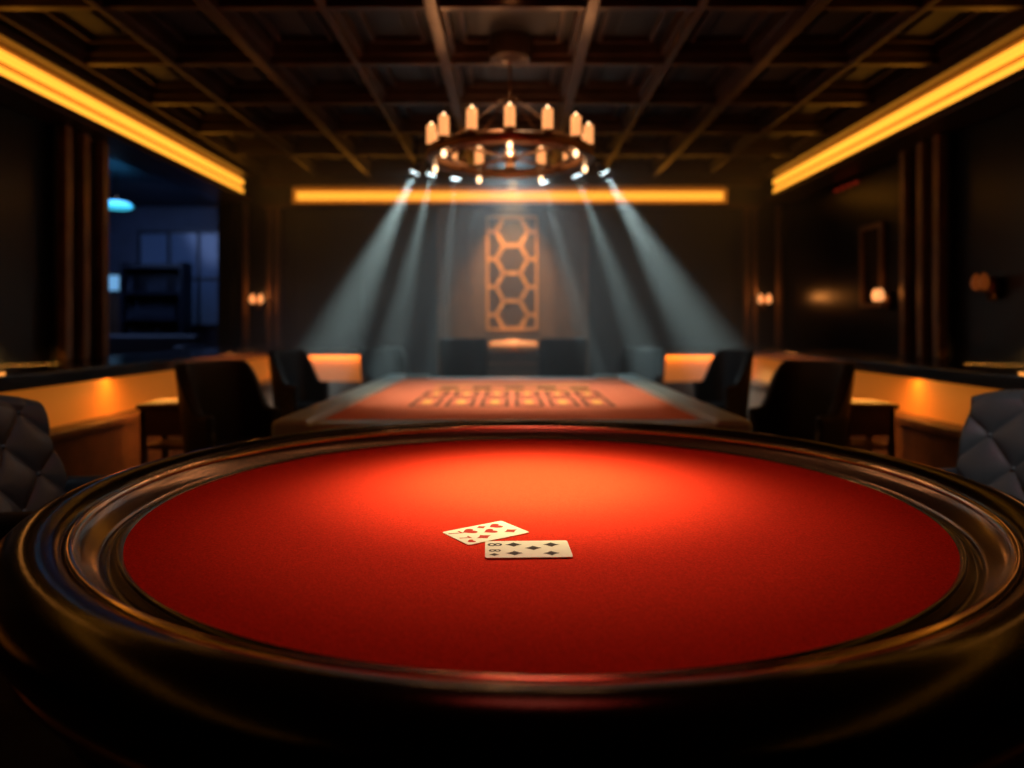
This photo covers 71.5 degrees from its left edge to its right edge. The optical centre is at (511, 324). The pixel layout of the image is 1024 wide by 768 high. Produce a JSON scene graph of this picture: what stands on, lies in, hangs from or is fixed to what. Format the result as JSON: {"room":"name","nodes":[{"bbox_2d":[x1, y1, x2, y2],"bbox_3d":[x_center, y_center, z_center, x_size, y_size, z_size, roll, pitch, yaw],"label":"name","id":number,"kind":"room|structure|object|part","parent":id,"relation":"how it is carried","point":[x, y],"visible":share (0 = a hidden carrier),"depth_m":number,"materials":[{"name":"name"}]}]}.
{"room":"games hall","nodes":[
{"label":"games hall","id":0,"kind":"room"},
{"bbox_2d":[0,103,237,363],"bbox_3d":[-4.100,-0.510,3.700,0.200,3.620,13.400,0,0,0],"label":"wall","id":1,"kind":"structure","parent":0,"point":[23,137],"depth_m":5.91,"materials":[{"name":"black paint"}]},
{"bbox_2d":[48,124,108,359],"bbox_3d":[-3.924,-0.716,6.500,0.148,2.029,0.760,0,0,0],"label":"pilaster","id":2,"kind":"object","parent":1,"relation":"attached to","point":[78,166],"visible":1,"depth_m":6.40,"materials":[{"name":"black paint"}]},
{"bbox_2d":[0,23,253,201],"bbox_3d":[-3.809,-1.935,3.550,0.378,0.410,12.900,0,0,0],"label":"light","id":3,"kind":"object","parent":1,"relation":"attached to","point":[36,83],"visible":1,"depth_m":6.50,"materials":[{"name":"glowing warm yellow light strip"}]},
{"bbox_2d":[109,207,217,347],"bbox_3d":[-6.600,-0.510,14.100,4.800,3.620,0.200,0,0,0],"label":"wall","id":4,"kind":"structure","parent":0,"point":[124,225],"depth_m":14.00,"materials":[{"name":"blue paint"}]},
{"bbox_2d":[137,231,217,327],"bbox_3d":[-6.140,-0.900,13.960,2.400,1.900,0.060,0,0,0],"label":"mullions","id":5,"kind":"object","parent":4,"relation":"attached to","point":[198,279],"visible":0.37,"depth_m":13.93,"materials":[{"name":"black paint"}]},
{"bbox_2d":[141,234,217,323],"bbox_3d":[-6.150,-0.900,13.975,2.300,1.800,0.030,0,0,0],"label":"glass","id":6,"kind":"object","parent":5,"relation":"attached to","point":[153,246],"visible":0.43,"depth_m":13.96,"materials":[{"name":"blue glass"}]},
{"bbox_2d":[0,0,1023,206],"bbox_3d":[-2.400,-2.265,5.500,13.195,0.305,17.395,0,0,0],"label":"ceiling","id":7,"kind":"structure","parent":0,"point":[316,87],"depth_m":5.93,"materials":[{"name":"paint"}]},
{"bbox_2d":[109,175,132,209],"bbox_3d":[-6.111,-2.055,11.000,0.440,0.529,0.440,0,0,0],"label":"pendant lamp","id":8,"kind":"object","parent":7,"relation":"hanging from","point":[113,204],"visible":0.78,"depth_m":10.92,"materials":[{"name":"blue glass"}]},
{"bbox_3d":[-6.111,-2.115,11.000,0.015,0.409,0.015,0,0,0],"label":"cord","id":9,"kind":"part","parent":8,"relation":"part of","materials":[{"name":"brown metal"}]},
{"bbox_3d":[-6.111,-1.856,11.000,0.440,0.130,0.440,0,0,0],"label":"lamp shade","id":10,"kind":"part","parent":8,"relation":"part of","materials":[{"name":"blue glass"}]},
{"bbox_2d":[411,134,423,174],"bbox_3d":[-1.101,-1.998,8.293,0.160,0.485,0.125,0,0,0],"label":"ceiling spotlight","id":11,"kind":"object","parent":7,"relation":"attached to","point":[418,164],"depth_m":8.26,"materials":[{"name":"metal"}]},
{"bbox_2d":[427,164,435,175],"bbox_3d":[-0.923,-1.989,8.293,0.137,0.502,0.127,0,0,0],"label":"ceiling spotlight","id":12,"kind":"object","parent":7,"relation":"attached to","point":[430,169],"depth_m":8.25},
{"bbox_2d":[451,173,460,178],"bbox_3d":[-0.649,-1.968,8.292,0.119,0.545,0.127,0,0,0],"label":"ceiling spotlight","id":13,"kind":"object","parent":7,"relation":"attached to","point":[454,176],"depth_m":8.26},
{"bbox_2d":[425,31,594,182],"bbox_3d":[-0.016,-1.791,5.700,1.350,1.083,1.360,0,0,0],"label":"ring chandelier","id":14,"kind":"object","parent":7,"relation":"hanging from","point":[509,49],"visible":0.98,"depth_m":5.53,"materials":[{"name":"brown metal"}]},
{"bbox_2d":[427,124,435,143],"bbox_3d":[-0.630,-1.482,5.560,0.076,0.155,0.076,0,0,0],"label":"candle","id":15,"kind":"object","parent":14,"relation":"on","point":[431,129],"depth_m":5.53,"materials":[{"name":"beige wax"}]},
{"bbox_2d":[439,115,448,135],"bbox_3d":[-0.509,-1.482,5.307,0.076,0.155,0.076,0,0,0],"label":"candle","id":16,"kind":"object","parent":14,"relation":"on","point":[443,119],"depth_m":5.27,"materials":[{"name":"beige wax"}]},
{"bbox_3d":[-0.508,-1.280,5.307,0.040,0.060,0.040,0,0,0],"label":"bulb","id":17,"kind":"part","parent":14,"relation":"part of","materials":[{"name":"beige glass"}]},
{"bbox_2d":[448,149,456,159],"bbox_3d":[-0.509,-1.482,6.093,0.076,0.155,0.076,0,0,0],"label":"candle","id":18,"kind":"object","parent":14,"relation":"on","point":[454,156],"depth_m":6.07,"materials":[{"name":"beige wax"}]},
{"bbox_2d":[467,108,476,128],"bbox_3d":[-0.289,-1.482,5.132,0.076,0.155,0.076,0,0,0],"label":"candle","id":19,"kind":"object","parent":14,"relation":"on","point":[471,112],"depth_m":5.10,"materials":[{"name":"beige wax"}]},
{"bbox_2d":[475,147,482,164],"bbox_3d":[-0.289,-1.482,6.268,0.076,0.155,0.076,0,0,0],"label":"candle","id":20,"kind":"object","parent":14,"relation":"on","point":[478,155],"depth_m":6.23,"materials":[{"name":"beige wax"}]},
{"bbox_2d":[504,105,514,126],"bbox_3d":[-0.016,-1.482,5.070,0.076,0.155,0.076,0,0,0],"label":"candle","id":21,"kind":"object","parent":14,"relation":"on","point":[509,110],"depth_m":5.04,"materials":[{"name":"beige wax"}]},
{"bbox_3d":[-0.016,-1.280,5.070,0.040,0.060,0.040,0,0,0],"label":"bulb","id":22,"kind":"part","parent":14,"relation":"part of","materials":[{"name":"beige glass"}]},
{"bbox_2d":[537,147,545,163],"bbox_3d":[0.257,-1.482,6.268,0.076,0.155,0.076,0,0,0],"label":"candle","id":23,"kind":"object","parent":14,"relation":"on","point":[541,156],"depth_m":6.24,"materials":[{"name":"beige wax"}]},
{"bbox_2d":[542,108,552,128],"bbox_3d":[0.257,-1.482,5.132,0.076,0.155,0.076,0,0,0],"label":"candle","id":24,"kind":"object","parent":14,"relation":"on","point":[547,113],"depth_m":5.10,"materials":[{"name":"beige wax"}]},
{"bbox_2d":[563,149,571,159],"bbox_3d":[0.476,-1.482,6.093,0.076,0.155,0.076,0,0,0],"label":"candle","id":25,"kind":"object","parent":14,"relation":"on","point":[565,156],"depth_m":6.07,"materials":[{"name":"beige wax"}]},
{"bbox_2d":[571,115,580,134],"bbox_3d":[0.476,-1.482,5.307,0.076,0.155,0.076,0,0,0],"label":"candle","id":26,"kind":"object","parent":14,"relation":"on","point":[575,119],"depth_m":5.27,"materials":[{"name":"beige wax"}]},
{"bbox_3d":[0.477,-1.280,5.307,0.040,0.060,0.040,0,0,0],"label":"bulb","id":27,"kind":"part","parent":14,"relation":"part of","materials":[{"name":"beige glass"}]},
{"bbox_2d":[584,124,592,143],"bbox_3d":[0.598,-1.482,5.560,0.076,0.155,0.076,0,0,0],"label":"candle","id":28,"kind":"object","parent":14,"relation":"on","point":[588,129],"depth_m":5.53,"materials":[{"name":"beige wax"}]},
{"bbox_2d":[538,146,547,183],"bbox_3d":[0.350,-1.942,8.293,0.140,0.596,0.127,0,0,0],"label":"ceiling spotlight","id":29,"kind":"object","parent":7,"relation":"attached to","point":[544,178],"depth_m":8.26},
{"bbox_2d":[571,157,580,176],"bbox_3d":[0.731,-1.981,8.293,0.151,0.518,0.125,0,0,0],"label":"ceiling spotlight","id":30,"kind":"object","parent":7,"relation":"attached to","point":[576,173],"depth_m":8.26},
{"bbox_2d":[594,134,607,174],"bbox_3d":[1.039,-1.996,8.294,0.168,0.487,0.124,0,0,0],"label":"ceiling spotlight","id":31,"kind":"object","parent":7,"relation":"attached to","point":[599,163],"depth_m":8.26,"materials":[{"name":"metal"}]},
{"bbox_2d":[238,166,785,376],"bbox_3d":[0.000,-0.510,10.500,8.400,3.620,0.200,0,0,0],"label":"wall","id":32,"kind":"structure","parent":0,"point":[326,249],"depth_m":10.40,"materials":[{"name":"paint"}]},
{"bbox_2d":[241,205,282,345],"bbox_3d":[-3.640,-0.716,10.335,0.600,2.029,0.129,0,0,0],"label":"pilaster","id":33,"kind":"object","parent":32,"relation":"attached to","point":[261,227],"visible":0.88,"depth_m":10.33,"materials":[{"name":"black paint"}]},
{"bbox_2d":[250,294,263,309],"bbox_3d":[-3.660,-0.335,10.241,0.196,0.230,0.178,0,0,0],"label":"candle sconce","id":34,"kind":"object","parent":33,"relation":"attached to","point":[258,300],"visible":1,"depth_m":10.19,"materials":[{"name":"brown metal"}]},
{"bbox_3d":[-3.720,-0.380,10.190,0.076,0.140,0.076,0,0,0],"label":"lamp shade","id":35,"kind":"part","parent":34,"relation":"part of","materials":[{"name":"orange glass"}]},
{"bbox_3d":[-3.600,-0.380,10.190,0.076,0.140,0.076,0,0,0],"label":"lamp shade","id":36,"kind":"part","parent":34,"relation":"part of","materials":[{"name":"orange glass"}]},
{"bbox_2d":[291,214,427,339],"bbox_3d":[-2.225,-0.700,10.387,1.985,1.835,0.024,0,0,0],"label":"trim","id":37,"kind":"structure","parent":32,"relation":"attached to","point":[361,216],"depth_m":10.37,"materials":[{"name":"wood"}]},
{"bbox_2d":[261,177,762,208],"bbox_3d":[0.000,-1.915,10.300,7.200,0.430,0.199,0,0,0],"label":"light","id":38,"kind":"object","parent":32,"relation":"attached to","point":[307,192],"visible":0.95,"depth_m":10.30,"materials":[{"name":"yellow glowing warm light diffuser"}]},
{"bbox_3d":[0.000,-2.065,10.300,7.200,0.130,0.199,0,0,0],"label":"moulding","id":39,"kind":"part","parent":38,"relation":"part of","materials":[{"name":"brown metal"}]},
{"bbox_2d":[437,208,588,372],"bbox_3d":[0.015,-0.495,10.325,2.190,2.390,0.149,0,0,0],"label":"wall panel","id":40,"kind":"object","parent":32,"relation":"attached to","point":[503,274],"visible":0.88,"depth_m":10.32,"materials":[{"name":"paint"}]},
{"bbox_2d":[596,214,732,339],"bbox_3d":[2.225,-0.700,10.387,1.985,1.835,0.024,0,0,0],"label":"trim","id":41,"kind":"structure","parent":32,"relation":"attached to","point":[662,216],"depth_m":10.37,"materials":[{"name":"wood"}]},
{"bbox_2d":[741,205,782,345],"bbox_3d":[3.640,-0.716,10.335,0.600,2.029,0.129,0,0,0],"label":"pilaster","id":42,"kind":"object","parent":32,"relation":"attached to","point":[762,227],"visible":0.9,"depth_m":10.33,"materials":[{"name":"black paint"}]},
{"bbox_2d":[758,294,771,309],"bbox_3d":[3.620,-0.335,10.241,0.196,0.230,0.178,0,0,0],"label":"candle sconce","id":43,"kind":"object","parent":42,"relation":"attached to","point":[762,300],"visible":1,"depth_m":10.18,"materials":[{"name":"brown metal"}]},
{"bbox_3d":[3.560,-0.380,10.190,0.076,0.140,0.076,0,0,0],"label":"lamp shade","id":44,"kind":"part","parent":43,"relation":"part of","materials":[{"name":"orange glass"}]},
{"bbox_3d":[3.680,-0.380,10.190,0.076,0.140,0.076,0,0,0],"label":"lamp shade","id":45,"kind":"part","parent":43,"relation":"part of","materials":[{"name":"orange glass"}]},
{"bbox_2d":[0,673,1023,767],"bbox_3d":[-2.350,1.350,5.500,13.300,0.100,17.400,0,0,0],"label":"floor","id":46,"kind":"structure","parent":0,"point":[25,742],"depth_m":2.21,"materials":[{"name":"carpet"}]},
{"bbox_2d":[0,395,106,539],"bbox_3d":[-1.824,0.790,2.807,0.770,1.020,0.700,0,0,-7],"label":"tufted armchair","id":47,"kind":"object","parent":46,"relation":"on","point":[32,474],"visible":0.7,"depth_m":2.93,"materials":[{"name":"grey leather"}]},
{"bbox_3d":[-1.692,0.830,2.511,0.500,0.340,0.080,0,0,-7],"label":"armrest","id":48,"kind":"part","parent":47,"relation":"part of","materials":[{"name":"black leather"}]},
{"bbox_3d":[-1.768,0.830,3.127,0.500,0.340,0.080,0,0,-7],"label":"armrest","id":49,"kind":"part","parent":47,"relation":"part of","materials":[{"name":"black leather"}]},
{"bbox_2d":[109,293,118,334],"bbox_3d":[-7.350,0.350,13.390,0.800,1.900,0.520,0,0,0],"label":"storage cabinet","id":50,"kind":"object","parent":46,"relation":"on","point":[113,297],"visible":0.12,"depth_m":13.13,"materials":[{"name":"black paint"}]},
{"bbox_2d":[109,274,118,292],"bbox_3d":[-7.500,-0.780,13.395,0.360,0.360,0.110,0,0,0],"label":"screen","id":51,"kind":"object","parent":50,"relation":"on","point":[113,278],"visible":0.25,"depth_m":13.34,"materials":[{"name":"blue glass"}]},
{"bbox_2d":[119,262,192,334],"bbox_3d":[-6.300,0.100,12.600,1.100,2.400,0.400,0,0,0],"label":"shelving unit","id":52,"kind":"object","parent":46,"relation":"on","point":[155,299],"visible":0.61,"depth_m":12.60,"materials":[{"name":"black paint"}]},
{"bbox_2d":[109,335,207,354],"bbox_3d":[-5.600,0.725,10.650,1.800,1.150,0.800,0,0,0],"label":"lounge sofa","id":53,"kind":"object","parent":46,"relation":"on","point":[118,344],"visible":0.09,"depth_m":10.85,"materials":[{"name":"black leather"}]},
{"bbox_2d":[136,399,183,463],"bbox_3d":[-2.500,0.935,5.300,0.400,0.730,0.400,0,0,0],"label":"side table","id":54,"kind":"object","parent":46,"relation":"on","point":[161,417],"visible":0.38,"depth_m":5.12,"materials":[{"name":"brown wood"}]},
{"bbox_2d":[146,438,183,449],"bbox_3d":[-2.500,0.885,5.300,0.340,0.030,0.340,0,0,0],"label":"shelf","id":55,"kind":"object","parent":54,"relation":"attached to","point":[165,443],"depth_m":5.18,"materials":[{"name":"brown wood"}]},
{"bbox_2d":[0,346,392,475],"bbox_3d":[-2.857,0.800,5.880,2.275,1.000,8.760,0,0,0],"label":"bar counter","id":56,"kind":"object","parent":46,"relation":"on","point":[89,404],"depth_m":5.49,"materials":[{"name":"brown wood"}]},
{"bbox_3d":[-3.170,0.550,5.480,0.060,0.300,7.960,0,0,0],"label":"backlit panel","id":57,"kind":"part","parent":56,"relation":"part of","materials":[{"name":"brown"}]},
{"bbox_2d":[0,346,295,392],"bbox_3d":[-3.498,0.350,5.880,0.995,0.100,8.760,0,0,0],"label":"countertop","id":58,"kind":"structure","parent":56,"relation":"on","point":[16,376],"depth_m":5.58,"materials":[{"name":"black stone"}]},
{"bbox_3d":[-2.450,0.570,9.430,1.380,0.340,0.060,0,0,0],"label":"return panel","id":59,"kind":"part","parent":56,"relation":"part of","materials":[{"name":"brown wood"}]},
{"bbox_2d":[174,360,280,452],"bbox_3d":[-1.919,0.781,4.960,0.696,1.041,0.660,0,0,28],"label":"lounge chair","id":60,"kind":"object","parent":46,"relation":"on","point":[221,402],"visible":0.47,"depth_m":5.13,"materials":[{"name":"black leather"}]},
{"bbox_2d":[215,436,260,445],"bbox_3d":[-1.852,0.885,4.925,0.540,0.150,0.475,0,0,28],"label":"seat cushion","id":61,"kind":"object","parent":60,"relation":"on","point":[221,440],"depth_m":5.07,"materials":[{"name":"black leather"}]},
{"bbox_2d":[268,349,328,417],"bbox_3d":[-2.139,0.781,7.357,0.644,1.041,0.611,0,0,20],"label":"lounge chair","id":62,"kind":"object","parent":46,"relation":"on","point":[296,385],"visible":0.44,"depth_m":7.48,"materials":[{"name":"black leather"}]},
{"bbox_2d":[298,401,319,410],"bbox_3d":[-2.073,0.885,7.333,0.500,0.150,0.440,0,0,20],"label":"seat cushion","id":63,"kind":"object","parent":62,"relation":"on","point":[301,404],"depth_m":7.25,"materials":[{"name":"black leather"}]},
{"bbox_2d":[359,347,412,384],"bbox_3d":[-1.490,0.791,8.567,0.610,1.021,0.642,0,0,-30],"label":"lounge chair","id":64,"kind":"object","parent":46,"relation":"on","point":[375,363],"visible":0.26,"depth_m":8.76,"materials":[{"name":"black leather"}]},
{"bbox_2d":[438,338,488,376],"bbox_3d":[-0.600,0.731,8.925,0.620,1.141,0.654,0,0,0],"label":"lounge chair","id":65,"kind":"object","parent":46,"relation":"on","point":[458,357],"visible":0.38,"depth_m":8.64,"materials":[{"name":"black leather"}]},
{"bbox_2d":[0,419,1023,767],"bbox_3d":[0.070,0.889,2.260,2.840,0.826,2.840,0,0,-29],"label":"table","id":66,"kind":"object","parent":46,"relation":"on","point":[724,598],"visible":1,"depth_m":1.38,"materials":[{"name":"red fabric"}]},
{"bbox_2d":[443,521,528,544],"bbox_3d":[-0.069,0.548,1.879,0.190,0.002,0.135,0,0,-35],"label":"card","id":67,"kind":"object","parent":66,"relation":"on","point":[477,534],"visible":1,"depth_m":1.87,"materials":[{"name":"white paper"}]},
{"bbox_2d":[485,540,572,557],"bbox_3d":[0.038,0.545,1.732,0.207,0.002,0.128,0,0,-2],"label":"card","id":68,"kind":"object","parent":66,"relation":"on","point":[552,548],"visible":1,"depth_m":1.73,"materials":[{"name":"white paper"}]},
{"bbox_2d":[272,374,751,435],"bbox_3d":[0.000,0.905,5.620,2.580,0.790,3.640,0,0,0],"label":"table","id":69,"kind":"object","parent":46,"relation":"on","point":[391,398],"visible":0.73,"depth_m":4.90,"materials":[{"name":"fabric"}]},
{"bbox_2d":[488,349,538,376],"bbox_3d":[0.020,0.815,9.550,1.600,0.970,0.560,0,0,0],"label":"reception desk","id":70,"kind":"object","parent":46,"relation":"on","point":[501,362],"visible":0.07,"depth_m":9.33,"materials":[{"name":"black wood"}]},
{"bbox_3d":[0.020,0.505,9.322,1.520,0.030,0.015,0,0,0],"label":"kick trim","id":71,"kind":"part","parent":70,"relation":"part of","materials":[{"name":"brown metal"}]},
{"bbox_2d":[489,340,537,349],"bbox_3d":[0.020,0.265,9.500,0.660,0.130,0.660,0,0,0],"label":"table lamp","id":72,"kind":"object","parent":70,"relation":"on","point":[513,343],"visible":1,"depth_m":9.27,"materials":[{"name":"brown metal"}]},
{"bbox_3d":[0.020,0.235,9.500,0.660,0.070,0.660,0,0,0],"label":"lamp shade","id":73,"kind":"part","parent":72,"relation":"part of","materials":[{"name":"brown fabric"}]},
{"bbox_2d":[538,338,587,376],"bbox_3d":[0.630,0.731,8.925,0.620,1.141,0.654,0,0,0],"label":"lounge chair","id":74,"kind":"object","parent":46,"relation":"on","point":[557,357],"visible":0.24,"depth_m":8.64,"materials":[{"name":"black leather"}]},
{"bbox_2d":[613,347,665,385],"bbox_3d":[1.510,0.791,8.567,0.610,1.021,0.642,0,0,30],"label":"lounge chair","id":75,"kind":"object","parent":46,"relation":"on","point":[647,363],"visible":0.3,"depth_m":8.76,"materials":[{"name":"black leather"}]},
{"bbox_2d":[693,349,753,419],"bbox_3d":[2.119,0.781,7.357,0.644,1.041,0.611,0,0,-20],"label":"lounge chair","id":76,"kind":"object","parent":46,"relation":"on","point":[725,385],"visible":0.57,"depth_m":7.46,"materials":[{"name":"black leather"}]},
{"bbox_2d":[704,401,723,409],"bbox_3d":[2.053,0.885,7.333,0.500,0.150,0.440,0,0,-20],"label":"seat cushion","id":77,"kind":"object","parent":76,"relation":"on","point":[719,404],"depth_m":7.34,"materials":[{"name":"black leather"}]},
{"bbox_2d":[749,360,855,445],"bbox_3d":[1.959,0.781,4.960,0.696,1.041,0.660,0,0,-28],"label":"lounge chair","id":78,"kind":"object","parent":46,"relation":"on","point":[811,400],"visible":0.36,"depth_m":5.14,"materials":[{"name":"black leather"}]},
{"bbox_2d":[631,346,1023,467],"bbox_3d":[2.857,0.800,5.880,2.275,1.000,8.760,0,0,0],"label":"counter","id":79,"kind":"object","parent":46,"relation":"on","point":[933,396],"depth_m":5.56,"materials":[{"name":"brown wood"}]},
{"bbox_3d":[2.450,0.570,9.430,1.380,0.340,0.060,0,0,0],"label":"return panel","id":80,"kind":"part","parent":79,"relation":"part of","materials":[{"name":"brown"}]},
{"bbox_3d":[3.170,0.550,5.480,0.060,0.300,7.960,0,0,0],"label":"backlit panel","id":81,"kind":"part","parent":79,"relation":"part of","materials":[{"name":"brown"}]},
{"bbox_2d":[728,346,1023,389],"bbox_3d":[3.498,0.350,5.880,0.995,0.100,8.760,0,0,0],"label":"countertop","id":82,"kind":"structure","parent":79,"relation":"on","point":[977,373],"depth_m":5.59,"materials":[{"name":"black stone"}]},
{"bbox_2d":[846,399,898,456],"bbox_3d":[2.580,0.935,5.300,0.400,0.730,0.400,0,0,0],"label":"side table","id":83,"kind":"object","parent":46,"relation":"on","point":[869,418],"visible":0.39,"depth_m":5.12,"materials":[{"name":"brown wood"}]},
{"bbox_2d":[851,438,888,449],"bbox_3d":[2.580,0.885,5.300,0.340,0.030,0.340,0,0,0],"label":"shelf","id":84,"kind":"object","parent":83,"relation":"attached to","point":[858,443],"depth_m":5.18,"materials":[{"name":"brown wood"}]},
{"bbox_2d":[938,389,1023,500],"bbox_3d":[2.003,0.790,2.968,0.770,1.020,0.700,0,0,-10],"label":"tufted armchair","id":85,"kind":"object","parent":46,"relation":"on","point":[991,440],"visible":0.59,"depth_m":3.15,"materials":[{"name":"grey leather"}]},
{"bbox_3d":[1.856,0.830,3.257,0.500,0.340,0.080,0,0,-10],"label":"armrest","id":86,"kind":"part","parent":85,"relation":"part of","materials":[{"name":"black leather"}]},
{"bbox_2d":[786,103,1023,363],"bbox_3d":[4.100,-0.510,3.700,0.200,3.620,13.400,0,0,0],"label":"wall","id":87,"kind":"structure","parent":0,"point":[823,310],"depth_m":7.38,"materials":[{"name":"black paint"}]},
{"bbox_2d":[834,181,857,191],"bbox_3d":[3.980,-1.650,8.480,0.020,0.030,0.560,0,0,0],"label":"sign","id":88,"kind":"object","parent":87,"relation":"attached to","point":[854,182],"visible":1,"depth_m":8.44,"materials":[{"name":"red"}]},
{"bbox_2d":[859,221,884,307],"bbox_3d":[3.965,-0.650,7.840,0.050,0.920,0.480,0,0,0],"label":"framed mirror","id":89,"kind":"object","parent":87,"relation":"attached to","point":[871,236],"visible":0.96,"depth_m":7.85,"materials":[{"name":"brown mirror"}]},
{"bbox_3d":[3.980,-0.650,7.840,0.020,0.840,0.400,0,0,0],"label":"glass","id":90,"kind":"part","parent":89,"relation":"part of","materials":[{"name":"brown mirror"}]},
{"bbox_2d":[872,288,893,309],"bbox_3d":[3.911,-0.275,7.480,0.198,0.230,0.176,0,0,0],"label":"candle sconce","id":91,"kind":"object","parent":87,"relation":"attached to","point":[887,297],"visible":1,"depth_m":7.44,"materials":[{"name":"brown metal"}]},
{"bbox_3d":[3.850,-0.320,7.530,0.076,0.140,0.076,0,0,0],"label":"lamp shade","id":92,"kind":"part","parent":91,"relation":"part of","materials":[{"name":"clear glass"}]},
{"bbox_3d":[3.850,-0.320,7.430,0.076,0.140,0.076,0,0,0],"label":"lamp shade","id":93,"kind":"part","parent":91,"relation":"part of","materials":[{"name":"clear glass"}]},
{"bbox_2d":[763,15,1023,201],"bbox_3d":[3.759,-1.935,3.550,0.478,0.410,12.900,0,0,0],"label":"light","id":94,"kind":"object","parent":87,"relation":"attached to","point":[984,81],"visible":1,"depth_m":6.39,"materials":[{"name":"glowing warm light strip"},{"name":"frosted plastic diffuser"}]},
{"bbox_2d":[899,133,955,357],"bbox_3d":[3.924,-0.716,6.780,0.148,2.029,0.760,0,0,0],"label":"pilaster","id":95,"kind":"object","parent":87,"relation":"attached to","point":[927,171],"visible":1,"depth_m":6.68,"materials":[{"name":"black paint"}]},
{"bbox_2d":[971,273,1000,300],"bbox_3d":[3.911,-0.315,5.850,0.198,0.230,0.176,0,0,0],"label":"candle sconce","id":96,"kind":"object","parent":87,"relation":"attached to","point":[992,285],"visible":1,"depth_m":5.81,"materials":[{"name":"brown metal"}]},
{"bbox_3d":[3.850,-0.360,5.900,0.076,0.140,0.076,0,0,0],"label":"lamp shade","id":97,"kind":"part","parent":96,"relation":"part of","materials":[{"name":"brown glass"}]},
{"bbox_3d":[3.850,-0.360,5.800,0.076,0.140,0.076,0,0,0],"label":"lamp shade","id":98,"kind":"part","parent":96,"relation":"part of","materials":[{"name":"brown glass"}]}
]}

